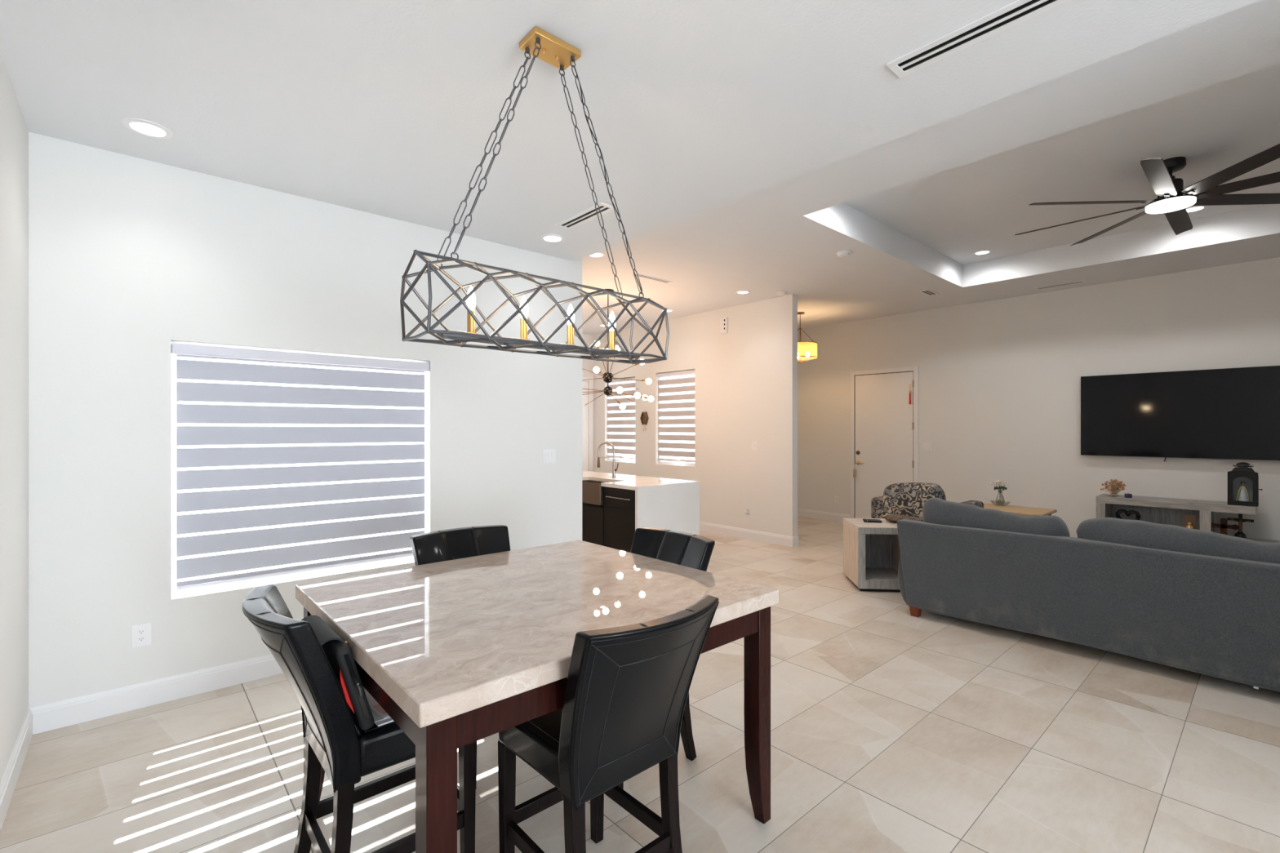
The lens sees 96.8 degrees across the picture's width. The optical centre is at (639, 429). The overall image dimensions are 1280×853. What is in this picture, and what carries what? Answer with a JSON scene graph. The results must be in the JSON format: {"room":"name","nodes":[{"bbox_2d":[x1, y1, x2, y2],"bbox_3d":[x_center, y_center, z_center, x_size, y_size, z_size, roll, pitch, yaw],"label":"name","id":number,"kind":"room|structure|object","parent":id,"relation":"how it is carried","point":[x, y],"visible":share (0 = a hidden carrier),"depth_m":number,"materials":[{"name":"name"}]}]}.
{"room":"dining room","nodes":[
{"label":"dining room","id":0,"kind":"room"},
{"bbox_2d":[0,52,28,782],"bbox_3d":[0.454,-0.150,-1.202,0.120,3.400,10.840,0,0,-42],"label":"wall","id":1,"kind":"structure","parent":0,"point":[14,131],"depth_m":2.50,"materials":[{"name":"white paint"}]},
{"bbox_2d":[0,708,32,832],"bbox_3d":[0.470,1.482,-1.118,0.016,0.135,10.704,0,0,-42],"label":"baseboard","id":2,"kind":"structure","parent":1,"relation":"attached to","point":[8,783],"depth_m":2.47,"materials":[{"name":"white wood"}]},
{"bbox_2d":[28,132,582,707],"bbox_3d":[-1.906,-0.200,4.046,3.570,3.500,0.140,0,0,-42],"label":"wall","id":3,"kind":"structure","parent":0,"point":[130,258],"depth_m":3.30,"materials":[{"name":"white paint"}]},
{"bbox_2d":[131,622,151,648],"bbox_3d":[-2.779,1.148,3.170,0.085,0.125,0.010,0,0,-42],"label":"wall outlet","id":4,"kind":"object","parent":3,"relation":"attached to","point":[141,634],"visible":1,"depth_m":3.17,"materials":[{"name":"white plastic"}]},
{"bbox_2d":[137,629,145,634],"bbox_3d":[-2.777,1.128,3.168,0.033,0.027,0.003,0,0,-42],"label":"receptacle","id":5,"kind":"object","parent":4,"relation":"attached to","point":[139,631],"depth_m":3.17,"materials":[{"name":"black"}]},
{"bbox_2d":[137,636,145,641],"bbox_3d":[-2.777,1.168,3.168,0.033,0.027,0.003,0,0,-42],"label":"receptacle","id":6,"kind":"object","parent":4,"relation":"attached to","point":[139,638],"depth_m":3.17,"materials":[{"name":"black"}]},
{"bbox_2d":[28,653,283,734],"bbox_3d":[-1.850,1.482,4.085,3.466,0.135,0.156,0,0,-42],"label":"baseboard","id":7,"kind":"structure","parent":3,"relation":"attached to","point":[62,713],"depth_m":3.18,"materials":[{"name":"white"}]},
{"bbox_2d":[171,342,426,596],"bbox_3d":[-2.195,0.233,3.832,1.496,1.488,0.045,0,0,-42],"label":"window","id":8,"kind":"structure","parent":3,"relation":"attached to","point":[174,592],"depth_m":3.43,"materials":[{"name":"white metal"}]},
{"bbox_2d":[171,342,429,591],"bbox_3d":[-2.150,0.221,3.782,1.493,1.434,0.062,0,0,-42],"label":"roller blind","id":9,"kind":"object","parent":3,"relation":"attached to","point":[185,369],"visible":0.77,"depth_m":3.70,"materials":[{"name":"white fabric"}]},
{"bbox_2d":[542,448,555,463],"bbox_3d":[-0.787,0.235,4.940,0.125,0.120,0.012,0,0,-42],"label":"light switch","id":10,"kind":"object","parent":3,"relation":"attached to","point":[548,455],"visible":1,"depth_m":4.93,"materials":[{"name":"white plastic"}]},
{"bbox_2d":[395,333,593,533],"bbox_3d":[-2.251,-0.200,9.588,3.580,3.500,0.120,0,0,-42],"label":"wall","id":11,"kind":"structure","parent":0,"point":[587,364],"depth_m":10.62,"materials":[{"name":"white paint"}]},
{"bbox_2d":[582,376,593,471],"bbox_3d":[-1.310,0.285,10.331,1.135,2.530,0.020,0,0,-42],"label":"window","id":12,"kind":"structure","parent":11,"relation":"in","point":[587,410],"depth_m":10.62,"materials":[{"name":"white"}]},
{"bbox_2d":[0,0,1259,261],"bbox_3d":[1.663,-1.885,-0.034,3.480,0.750,10.980,0,0,-42],"label":"ceiling","id":13,"kind":"structure","parent":0,"point":[391,108],"depth_m":2.52,"materials":[{"name":"white paint"}]},
{"bbox_2d":[122,117,173,138],"bbox_3d":[-2.469,-1.507,2.854,0.193,0.006,0.193,0,0,-42],"label":"recessed light","id":14,"kind":"object","parent":13,"relation":"in","point":[142,126],"visible":1,"depth_m":2.85,"materials":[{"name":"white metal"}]},
{"bbox_2d":[400,26,669,364],"bbox_3d":[-0.353,-0.902,2.242,1.152,1.216,0.267,0,0,-42],"label":"cage chandelier","id":15,"kind":"object","parent":13,"relation":"hanging from","point":[538,42],"visible":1,"depth_m":2.17,"materials":[{"name":"grey metal"}]},
{"bbox_2d":[466,286,477,333],"bbox_3d":[-0.601,-0.422,2.022,0.048,0.173,0.048,0,0,-42],"label":"bulb","id":16,"kind":"object","parent":15,"relation":"attached to","point":[471,301],"depth_m":2.01,"materials":[{"name":"white glass"}]},
{"bbox_2d":[520,295,530,340],"bbox_3d":[-0.441,-0.422,2.163,0.048,0.173,0.048,0,0,-42],"label":"socket","id":17,"kind":"object","parent":15,"relation":"attached to","point":[523,326],"depth_m":2.15,"materials":[{"name":"gold metal"}]},
{"bbox_2d":[567,303,575,345],"bbox_3d":[-0.281,-0.422,2.306,0.048,0.173,0.048,0,0,-42],"label":"socket","id":18,"kind":"object","parent":15,"relation":"attached to","point":[570,328],"depth_m":2.29,"materials":[{"name":"gold metal"}]},
{"bbox_2d":[608,311,616,350],"bbox_3d":[-0.120,-0.422,2.449,0.048,0.173,0.048,0,0,-42],"label":"socket","id":19,"kind":"object","parent":15,"relation":"attached to","point":[611,333],"depth_m":2.44,"materials":[{"name":"gold metal"}]},
{"bbox_2d":[540,234,564,242],"bbox_3d":[-0.692,-1.507,4.495,0.193,0.006,0.193,0,0,-42],"label":"recessed light","id":20,"kind":"object","parent":13,"relation":"in","point":[546,237],"visible":1,"depth_m":4.49,"materials":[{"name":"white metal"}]},
{"bbox_2d":[554,202,616,229],"bbox_3d":[-0.394,-1.506,4.032,0.135,0.008,0.560,0,0,-42],"label":"ceiling vent","id":21,"kind":"object","parent":13,"relation":"in","point":[590,213],"visible":0.93,"depth_m":4.02,"materials":[{"name":"white metal"}]},
{"bbox_2d":[885,0,1071,78],"bbox_3d":[1.370,-1.506,2.048,0.135,0.008,0.920,0,0,-42],"label":"ceiling vent","id":22,"kind":"object","parent":13,"relation":"in","point":[1016,12],"visible":1,"depth_m":2.16,"materials":[{"name":"white metal"}]},
{"bbox_2d":[0,515,1279,852],"bbox_3d":[2.470,1.610,3.602,9.520,0.120,15.400,0,0,-42],"label":"floor","id":23,"kind":"structure","parent":0,"point":[893,731],"depth_m":2.67,"materials":[{"name":"tile"}]},
{"bbox_2d":[242,584,475,852],"bbox_3d":[-0.930,1.040,1.887,0.636,1.028,0.512,0,0,-42],"label":"counter chair","id":24,"kind":"object","parent":23,"relation":"on","point":[347,753],"visible":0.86,"depth_m":1.70,"materials":[{"name":"black leather"}]},
{"bbox_2d":[301,615,374,730],"bbox_3d":[-0.958,0.759,1.782,0.152,0.289,0.343,0,0,-42],"label":"laptop bag","id":25,"kind":"object","parent":24,"relation":"on","point":[338,652],"visible":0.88,"depth_m":1.69,"materials":[{"name":"black fabric"}]},
{"bbox_2d":[374,717,394,726],"bbox_3d":[-0.817,0.907,1.904,0.210,0.005,0.260,0,0,-45],"label":"magazine","id":26,"kind":"object","parent":24,"relation":"on","point":[384,722],"visible":0.14,"depth_m":1.76,"materials":[{"name":"white paper"}]},
{"bbox_2d":[370,709,390,722],"bbox_3d":[-0.793,0.903,1.877,0.200,0.002,0.170,0,0,-37],"label":"envelope","id":27,"kind":"object","parent":26,"relation":"on","point":[377,717],"visible":0.02,"depth_m":1.78,"materials":[{"name":"white paper"}]},
{"bbox_2d":[364,689,389,718],"bbox_3d":[-0.828,0.898,1.921,0.240,0.005,0.190,0,0,40],"label":"brochure","id":28,"kind":"object","parent":27,"relation":"on","point":[375,706],"visible":0.06,"depth_m":1.84,"materials":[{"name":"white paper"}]},
{"bbox_2d":[409,524,510,787],"bbox_3d":[-0.781,1.040,2.789,0.512,1.028,0.636,0,0,-42],"label":"counter chair","id":29,"kind":"object","parent":23,"relation":"on","point":[442,545],"visible":0.29,"depth_m":2.95,"materials":[{"name":"black leather"}]},
{"bbox_2d":[295,539,778,852],"bbox_3d":[-0.429,1.093,2.295,1.422,0.914,1.360,0,0,-42],"label":"dining table","id":30,"kind":"object","parent":23,"relation":"on","point":[458,653],"visible":0.68,"depth_m":1.96,"materials":[{"name":"beige stone"}]},
{"bbox_2d":[497,595,719,852],"bbox_3d":[-0.110,1.040,1.805,0.512,1.028,0.637,0,0,-42],"label":"counter chair","id":31,"kind":"object","parent":23,"relation":"on","point":[620,717],"visible":0.98,"depth_m":1.66,"materials":[{"name":"black leather"}]},
{"bbox_2d":[582,471,699,552],"bbox_3d":[-0.471,1.093,7.507,1.017,0.914,2.455,0,0,-42],"label":"kitchen island","id":32,"kind":"object","parent":23,"relation":"on","point":[613,508],"visible":0.56,"depth_m":6.67,"materials":[{"name":"white stone"}]},
{"bbox_2d":[582,480,604,505],"bbox_3d":[-0.579,0.775,7.160,0.396,0.260,0.758,0,0,-42],"label":"sink","id":33,"kind":"object","parent":32,"relation":"in","point":[593,491],"depth_m":6.87,"materials":[{"name":"brown metal"}]},
{"bbox_2d":[597,441,618,477],"bbox_3d":[-0.421,0.398,7.475,0.298,0.476,0.056,0,0,13],"label":"kitchen faucet","id":34,"kind":"object","parent":32,"relation":"on","point":[614,469],"visible":1,"depth_m":7.46,"materials":[{"name":"silver metal"}]},
{"bbox_2d":[617,527,715,789],"bbox_3d":[-0.002,1.040,2.712,0.637,1.028,0.512,0,0,-42],"label":"counter chair","id":35,"kind":"object","parent":23,"relation":"on","point":[687,549],"visible":0.25,"depth_m":2.81,"materials":[{"name":"black leather"}]},
{"bbox_2d":[843,518,900,591],"bbox_3d":[2.385,1.241,5.670,0.560,0.618,0.566,0,0,5],"label":"end table","id":36,"kind":"object","parent":23,"relation":"on","point":[871,550],"visible":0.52,"depth_m":5.70,"materials":[{"name":"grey wood"}]},
{"bbox_2d":[863,520,881,523],"bbox_3d":[2.327,0.921,5.690,0.170,0.022,0.040,0,0,16],"label":"remote control","id":37,"kind":"object","parent":36,"relation":"on","point":[864,521],"visible":1,"depth_m":5.68,"materials":[{"name":"black plastic"}]},
{"bbox_2d":[865,567,898,580],"bbox_3d":[2.386,1.480,5.678,0.450,0.070,0.510,0,0,5],"label":"shelf","id":38,"kind":"object","parent":36,"relation":"attached to","point":[871,573],"depth_m":5.68,"materials":[{"name":"grey wood"}]},
{"bbox_2d":[884,514,920,522],"bbox_3d":[2.612,0.895,5.655,0.230,0.070,0.310,0,0,-42],"label":"cushion","id":39,"kind":"object","parent":36,"relation":"on","point":[893,517],"visible":0.71,"depth_m":5.61,"materials":[{"name":"brown fabric"}]},
{"bbox_2d":[871,482,983,521],"bbox_3d":[3.280,1.074,6.584,0.848,0.952,1.030,0,0,-42],"label":"armchair","id":40,"kind":"object","parent":23,"relation":"on","point":[906,499],"visible":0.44,"depth_m":6.35,"materials":[{"name":"fabric"}]},
{"bbox_2d":[983,502,1057,515],"bbox_3d":[4.444,1.250,6.830,0.620,0.600,0.800,0,0,-42],"label":"side table","id":41,"kind":"object","parent":23,"relation":"on","point":[1024,511],"visible":0.31,"depth_m":6.71,"materials":[{"name":"brown wood"}]},
{"bbox_3d":[4.464,0.920,7.049,0.226,0.058,0.226,0,0,-42],"label":"glass dish","id":42,"kind":"object","parent":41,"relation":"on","visible":0},
{"bbox_2d":[990,480,1006,502],"bbox_3d":[4.464,0.789,7.057,0.204,0.303,0.163,0,0,-42],"label":"flower vase","id":43,"kind":"object","parent":42,"relation":"in","point":[1001,487],"visible":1,"depth_m":7.04,"materials":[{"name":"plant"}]},
{"bbox_2d":[896,497,1279,692],"bbox_3d":[3.344,1.061,4.158,0.936,0.978,2.530,0,0,-42],"label":"sofa","id":44,"kind":"object","parent":23,"relation":"on","point":[1206,602],"visible":1,"depth_m":3.77,"materials":[{"name":"grey fabric"}]},
{"bbox_2d":[922,497,1070,537],"bbox_3d":[2.738,0.825,4.446,0.254,0.511,1.035,0,0,-42],"label":"cushion","id":45,"kind":"object","parent":44,"relation":"on","point":[937,511],"depth_m":4.39,"materials":[{"name":"grey fabric"}]},
{"bbox_2d":[1075,517,1279,564],"bbox_3d":[3.486,0.842,3.604,0.254,0.475,1.192,0,0,-42],"label":"cushion","id":46,"kind":"object","parent":44,"relation":"on","point":[1135,533],"depth_m":3.58,"materials":[{"name":"grey fabric"}]},
{"bbox_2d":[1096,493,1279,542],"bbox_3d":[6.102,1.166,6.080,0.400,0.768,1.875,0,0,-42],"label":"media console","id":47,"kind":"object","parent":23,"relation":"on","point":[1160,510],"visible":0.37,"depth_m":6.37,"materials":[{"name":"grey wood"}]},
{"bbox_2d":[1100,479,1125,496],"bbox_3d":[5.493,0.678,6.608,0.129,0.204,0.230,0,0,-42],"label":"dried flowers","id":48,"kind":"object","parent":47,"relation":"on","point":[1115,488],"visible":1,"depth_m":6.59,"materials":[{"name":"plant"}]},
{"bbox_2d":[1115,509,1140,520],"bbox_3d":[5.599,1.036,6.525,0.044,0.228,0.220,0,0,-42],"label":"heart ornament","id":49,"kind":"object","parent":47,"relation":"on","point":[1127,513],"visible":0.45,"depth_m":6.51,"materials":[{"name":"black"}]},
{"bbox_2d":[1124,493,1132,497],"bbox_3d":[5.568,0.755,6.484,0.068,0.052,0.068,0,0,-42],"label":"pot","id":50,"kind":"object","parent":47,"relation":"on","point":[1126,495],"visible":1,"depth_m":6.46,"materials":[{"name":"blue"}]},
{"bbox_2d":[1183,514,1195,528],"bbox_3d":[5.903,1.035,6.106,0.082,0.225,0.092,0,0,-42],"label":"plaque","id":51,"kind":"object","parent":47,"relation":"on","point":[1189,521],"visible":0.52,"depth_m":6.11,"materials":[{"name":"brown"}]},
{"bbox_2d":[1211,518,1239,535],"bbox_3d":[6.073,1.036,5.917,0.136,0.223,0.197,0,0,-10],"label":"cross","id":52,"kind":"object","parent":47,"relation":"on","point":[1224,526],"visible":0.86,"depth_m":5.91,"materials":[{"name":"brown wood"}]},
{"bbox_2d":[1226,513,1253,539],"bbox_3d":[6.211,1.008,5.882,0.150,0.278,0.140,0,0,6],"label":"crucifix","id":53,"kind":"object","parent":47,"relation":"on","point":[1240,534],"visible":0.79,"depth_m":5.87,"materials":[{"name":"black metal"}]},
{"bbox_2d":[1227,462,1262,506],"bbox_3d":[6.232,0.560,5.858,0.170,0.442,0.245,0,0,-42],"label":"lantern","id":54,"kind":"object","parent":47,"relation":"on","point":[1242,473],"visible":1,"depth_m":5.86,"materials":[{"name":"black metal"}]},
{"bbox_2d":[1235,481,1250,502],"bbox_3d":[6.223,0.644,5.869,0.104,0.213,0.111,0,0,-42],"label":"statuette","id":55,"kind":"object","parent":54,"relation":"in","point":[1242,495],"visible":0.97,"depth_m":5.85,"materials":[{"name":"white ceramic"}]},
{"bbox_2d":[593,293,797,536],"bbox_3d":[0.572,-0.200,9.198,0.120,3.500,4.455,0,0,-42],"label":"wall","id":56,"kind":"structure","parent":0,"point":[746,376],"depth_m":8.26,"materials":[{"name":"white paint"}]},
{"bbox_2d":[607,377,635,462],"bbox_3d":[-0.303,-0.166,10.216,0.045,1.498,0.849,0,0,-42],"label":"window","id":57,"kind":"structure","parent":56,"relation":"in","point":[608,397],"depth_m":10.47,"materials":[{"name":"white metal"}]},
{"bbox_2d":[604,377,635,458],"bbox_3d":[-0.339,-0.189,10.184,0.062,1.418,0.846,0,0,-42],"label":"roller blind","id":58,"kind":"object","parent":57,"relation":"attached to","point":[623,415],"visible":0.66,"depth_m":10.18,"materials":[{"name":"white fabric"}]},
{"bbox_2d":[640,409,648,431],"bbox_3d":[0.075,-0.151,9.642,0.028,0.370,0.184,0,0,-42],"label":"wall ornament","id":59,"kind":"object","parent":56,"relation":"attached to","point":[644,418],"visible":1,"depth_m":9.64,"materials":[{"name":"brown wood"}]},
{"bbox_2d":[658,369,694,466],"bbox_3d":[0.617,-0.178,9.181,0.045,1.512,0.883,0,0,-42],"label":"window","id":60,"kind":"structure","parent":56,"relation":"in","point":[660,379],"depth_m":9.38,"materials":[{"name":"white metal"}]},
{"bbox_2d":[656,369,694,462],"bbox_3d":[0.582,-0.199,9.149,0.062,1.438,0.880,0,0,-42],"label":"roller blind","id":61,"kind":"object","parent":60,"relation":"attached to","point":[689,380],"visible":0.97,"depth_m":9.14,"materials":[{"name":"white fabric"}]},
{"bbox_2d":[720,316,728,333],"bbox_3d":[1.229,-1.520,8.334,0.046,0.230,0.120,0,0,-42],"label":"door chime","id":62,"kind":"object","parent":56,"relation":"attached to","point":[723,321],"visible":1,"depth_m":8.31,"materials":[{"name":"white plastic"}]},
{"bbox_2d":[745,506,750,515],"bbox_3d":[1.509,1.145,8.020,0.045,0.118,0.075,0,0,-42],"label":"wall outlet","id":63,"kind":"object","parent":56,"relation":"attached to","point":[747,508],"visible":1,"depth_m":8.02,"materials":[{"name":"white plastic"}]},
{"bbox_2d":[699,521,798,546],"bbox_3d":[0.611,1.482,9.142,0.136,0.135,4.351,0,0,-42],"label":"baseboard","id":64,"kind":"structure","parent":56,"relation":"attached to","point":[790,541],"depth_m":7.98,"materials":[{"name":"white"}]},
{"bbox_2d":[751,441,757,450],"bbox_3d":[1.598,0.236,7.945,0.012,0.120,0.105,0,0,-42],"label":"light switch","id":65,"kind":"object","parent":56,"relation":"attached to","point":[753,444],"visible":1,"depth_m":7.94,"materials":[{"name":"white plastic"}]},
{"bbox_2d":[582,0,1279,334],"bbox_3d":[3.759,-2.020,4.749,6.010,0.480,15.340,0,0,-42],"label":"ceiling","id":66,"kind":"structure","parent":0,"point":[912,211],"depth_m":5.12,"materials":[{"name":"white paint"}]},
{"bbox_2d":[588,252,605,257],"bbox_3d":[-0.449,-1.777,5.794,0.193,0.006,0.193,0,0,-42],"label":"recessed light","id":67,"kind":"object","parent":66,"relation":"in","point":[598,255],"visible":0.67,"depth_m":5.81,"materials":[{"name":"white metal"}]},
{"bbox_2d":[582,288,653,409],"bbox_3d":[-0.437,-1.014,7.266,1.254,1.531,1.161,0,0,-3],"label":"pendant","id":68,"kind":"object","parent":66,"relation":"hanging from","point":[607,377],"visible":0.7,"depth_m":7.26,"materials":[{"name":"black metal"}]},
{"bbox_2d":[631,272,671,283],"bbox_3d":[0.148,-1.776,6.696,0.560,0.008,0.100,0,0,-42],"label":"ceiling vent","id":69,"kind":"object","parent":66,"relation":"in","point":[640,275],"visible":0.81,"depth_m":6.70,"materials":[{"name":"white metal"}]},
{"bbox_2d":[735,290,750,293],"bbox_3d":[1.335,-1.777,7.381,0.193,0.006,0.193,0,0,-42],"label":"recessed light","id":70,"kind":"object","parent":66,"relation":"in","point":[738,291],"visible":1,"depth_m":7.37,"materials":[{"name":"white metal"}]},
{"bbox_2d":[777,291,787,296],"bbox_3d":[1.850,-1.757,7.400,0.136,0.046,0.136,0,0,-42],"label":"smoke detector","id":71,"kind":"object","parent":66,"relation":"attached to","point":[780,293],"visible":1,"depth_m":7.36,"materials":[{"name":"white plastic"}]},
{"bbox_2d":[797,311,817,362],"bbox_3d":[2.446,-1.400,8.686,0.513,0.760,0.513,0,0,-42],"label":"drum pendant","id":72,"kind":"object","parent":66,"relation":"hanging from","point":[806,350],"visible":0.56,"depth_m":8.46,"materials":[{"name":"yellow fabric"}]},
{"bbox_2d":[836,250,850,257],"bbox_3d":[2.048,-1.757,5.723,0.136,0.046,0.136,0,0,-42],"label":"smoke detector","id":73,"kind":"object","parent":66,"relation":"attached to","point":[842,254],"visible":1,"depth_m":5.68,"materials":[{"name":"white plastic"}]},
{"bbox_2d":[918,288,939,296],"bbox_3d":[3.755,-1.776,7.395,0.360,0.008,0.130,0,0,-42],"label":"ceiling vent","id":74,"kind":"object","parent":66,"relation":"in","point":[928,292],"visible":1,"depth_m":7.38,"materials":[{"name":"white metal"}]},
{"bbox_2d":[973,249,991,255],"bbox_3d":[3.987,-2.057,6.624,0.193,0.006,0.193,0,0,-42],"label":"recessed light","id":75,"kind":"object","parent":66,"relation":"in","point":[983,251],"visible":1,"depth_m":6.62,"materials":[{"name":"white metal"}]},
{"bbox_2d":[1034,280,1086,289],"bbox_3d":[5.170,-1.776,7.007,0.130,0.008,0.500,0,0,-42],"label":"ceiling vent","id":76,"kind":"object","parent":66,"relation":"in","point":[1081,281],"visible":1,"depth_m":7.00,"materials":[{"name":"white metal"}]},
{"bbox_2d":[1014,143,1279,245],"bbox_3d":[4.087,-1.885,4.384,1.923,0.351,1.923,0,0,-19],"label":"ceiling fan","id":77,"kind":"object","parent":66,"relation":"hanging from","point":[1172,200],"visible":1,"depth_m":4.28,"materials":[{"name":"black metal"}]},
{"bbox_2d":[1185,205,1208,213],"bbox_3d":[5.173,-2.057,5.316,0.193,0.006,0.193,0,0,-42],"label":"recessed light","id":78,"kind":"object","parent":66,"relation":"in","point":[1194,208],"visible":0.77,"depth_m":5.31,"materials":[{"name":"white metal"}]},
{"bbox_2d":[797,257,1279,541],"bbox_3d":[6.807,-0.200,5.753,0.120,3.500,12.550,0,0,-42],"label":"wall","id":79,"kind":"structure","parent":0,"point":[999,380],"depth_m":7.41,"materials":[{"name":"white paint"}]},
{"bbox_2d":[797,508,849,522],"bbox_3d":[6.790,1.482,5.671,0.016,0.135,12.450,0,0,-42],"label":"baseboard","id":80,"kind":"structure","parent":79,"relation":"attached to","point":[801,513],"depth_m":9.77,"materials":[{"name":"white wood"}]},
{"bbox_2d":[835,495,839,502],"bbox_3d":[3.316,1.180,9.581,0.010,0.118,0.075,0,0,-42],"label":"wall outlet","id":81,"kind":"object","parent":79,"relation":"attached to","point":[837,497],"visible":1,"depth_m":9.58,"materials":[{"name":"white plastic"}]},
{"bbox_2d":[849,365,918,518],"bbox_3d":[3.820,0.296,8.973,0.064,2.508,1.092,0,0,-42],"label":"door","id":82,"kind":"structure","parent":79,"relation":"in","point":[884,424],"depth_m":9.01,"materials":[{"name":"white wood"}]},
{"bbox_2d":[853,463,856,477],"bbox_3d":[3.506,0.674,9.285,0.008,0.231,0.050,0,0,-42],"label":"hanger","id":83,"kind":"object","parent":82,"relation":"hanging from","point":[854,470],"visible":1,"depth_m":9.28,"materials":[{"name":"white paper"}]},
{"bbox_2d":[909,384,911,404],"bbox_3d":[4.112,-0.530,8.656,0.038,0.300,0.028,0,0,-42],"label":"tassel","id":84,"kind":"object","parent":82,"relation":"hanging from","point":[909,384],"visible":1,"depth_m":8.64,"materials":[{"name":"fabric"}]},
{"bbox_2d":[1080,365,1279,462],"bbox_3d":[6.063,-0.141,6.430,0.086,1.024,1.724,0,0,-42],"label":"television","id":85,"kind":"object","parent":79,"relation":"attached to","point":[1226,413],"visible":1,"depth_m":6.35,"materials":[{"name":"black plastic"}]},
{"label":"outside","id":86,"kind":"structure","parent":0,"visible":0},
{"bbox_2d":[180,457,694,558],"bbox_3d":[-6.432,1.800,14.755,38.000,0.100,21.400,0,0,-42],"label":"ground","id":87,"kind":"structure","parent":86,"point":[384,479],"depth_m":12.23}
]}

